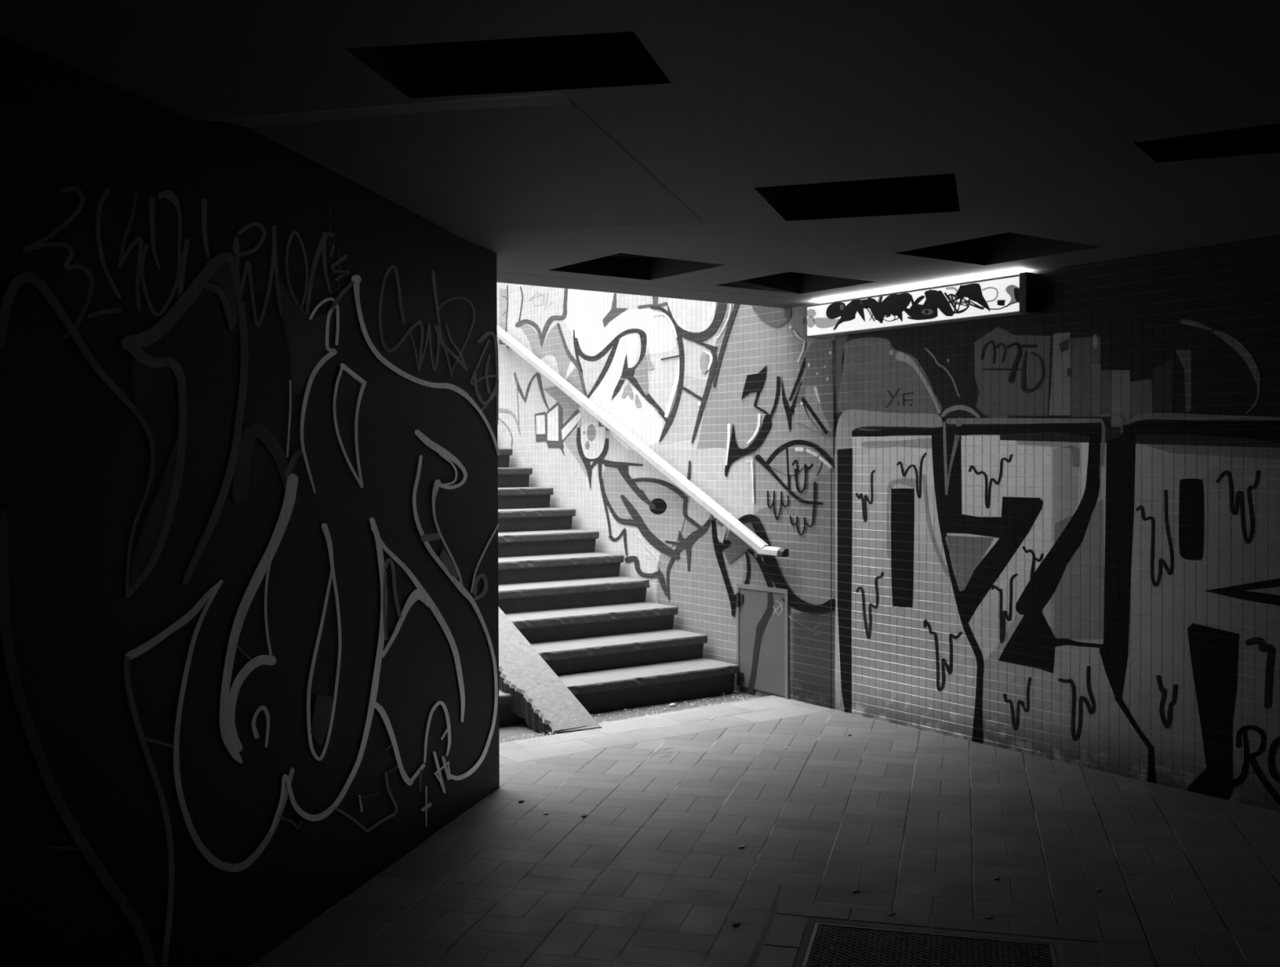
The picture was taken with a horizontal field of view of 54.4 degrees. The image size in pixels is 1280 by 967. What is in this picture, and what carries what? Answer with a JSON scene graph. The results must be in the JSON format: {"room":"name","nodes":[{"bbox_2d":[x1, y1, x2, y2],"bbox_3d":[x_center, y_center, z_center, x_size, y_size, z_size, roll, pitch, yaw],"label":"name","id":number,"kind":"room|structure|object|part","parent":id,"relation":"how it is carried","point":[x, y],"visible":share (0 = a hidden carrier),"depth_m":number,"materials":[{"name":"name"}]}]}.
{"room":"pedestrian underpass","nodes":[
{"label":"pedestrian underpass","id":0,"kind":"room"},
{"bbox_2d":[0,35,500,966],"bbox_3d":[-1.710,0.057,2.128,0.308,2.850,7.409,0,1,14],"label":"wall","id":1,"kind":"structure","parent":0,"point":[249,450],"depth_m":3.51,"materials":[{"name":"paint"}]},
{"bbox_2d":[0,0,1279,307],"bbox_3d":[-0.149,-1.002,0.613,10.499,0.720,10.400,-1,1,-36],"label":"ceiling","id":2,"kind":"structure","parent":0,"point":[777,153],"depth_m":3.42,"materials":[{"name":"concrete"}]},
{"bbox_2d":[248,690,1279,966],"bbox_3d":[-0.316,1.651,1.144,9.969,0.354,10.380,-1,1,-36],"label":"floor","id":3,"kind":"structure","parent":0,"point":[922,823],"depth_m":4.65,"materials":[{"name":"tile"}]},
{"bbox_2d":[497,448,739,735],"bbox_3d":[-2.500,-0.081,9.690,3.296,3.020,7.175,-1,1,-36],"label":"staircase","id":4,"kind":"structure","parent":3,"relation":"on","point":[579,637],"depth_m":8.18,"materials":[{"name":"concrete"}]},
{"bbox_2d":[499,693,755,746],"bbox_3d":[-0.146,1.368,7.268,2.236,0.036,0.462,-1,2,-44],"label":"gravel","id":5,"kind":"object","parent":3,"relation":"on","point":[691,704],"visible":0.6,"depth_m":7.45,"materials":[{"name":"grey gravel"}]},
{"bbox_2d":[732,921,740,924],"bbox_3d":[0.310,1.415,4.003,0.030,0.008,0.023,0,1,-6],"label":"scrap","id":6,"kind":"object","parent":3,"relation":"on","point":[734,922],"visible":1,"depth_m":4.00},
{"bbox_2d":[886,911,895,915],"bbox_3d":[0.823,1.411,4.082,0.035,0.008,0.024,-1,1,-36],"label":"scrap","id":7,"kind":"object","parent":3,"relation":"on","point":[890,913],"visible":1,"depth_m":4.08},
{"bbox_2d":[801,921,1057,966],"bbox_3d":[0.829,1.441,3.581,0.731,0.030,0.731,0,1,14],"label":"drain grate","id":8,"kind":"object","parent":3,"relation":"in","point":[830,944],"visible":1,"depth_m":3.80,"materials":[{"name":"metal"}]},
{"bbox_2d":[984,915,992,919],"bbox_3d":[1.134,1.411,4.051,0.032,0.008,0.021,-1,1,-36],"label":"scrap","id":9,"kind":"object","parent":3,"relation":"on","point":[988,917],"visible":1,"depth_m":4.04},
{"bbox_2d":[497,234,1279,811],"bbox_3d":[1.827,-0.790,6.655,0.267,4.500,17.127,-1,1,-36],"label":"wall","id":10,"kind":"structure","parent":0,"point":[1053,533],"depth_m":6.48,"materials":[{"name":"tile"}]},
{"bbox_2d":[497,324,788,560],"bbox_3d":[-0.809,-0.984,10.045,0.110,2.879,5.916,-1,1,-36],"label":"handrail","id":11,"kind":"object","parent":10,"relation":"attached to","point":[760,547],"visible":0.83,"depth_m":8.78,"materials":[{"name":"white metal"}]},
{"bbox_3d":[0.814,0.421,7.765,0.060,0.056,0.186,-1,1,-36],"label":"rail","id":12,"kind":"part","parent":11,"relation":"part of","materials":[{"name":"white metal"}]},
{"bbox_2d":[736,582,789,698],"bbox_3d":[0.778,1.008,7.938,0.034,0.705,0.500,-1,1,-36],"label":"hatch","id":13,"kind":"object","parent":10,"relation":"attached to","point":[762,612],"visible":1,"depth_m":7.93,"materials":[{"name":"paint"}]},
{"bbox_2d":[802,271,1041,337],"bbox_3d":[1.484,-0.956,6.821,0.126,0.196,1.610,-1,1,-36],"label":"wall lamp","id":14,"kind":"object","parent":10,"relation":"attached to","point":[1017,294],"visible":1,"depth_m":6.65,"materials":[{"name":"white plastic"}]},
{"bbox_3d":[1.445,-1.042,6.792,0.022,0.009,1.550,-1,1,-36],"label":"rail","id":15,"kind":"part","parent":14,"relation":"part of","materials":[{"name":"white metal"}]}
]}

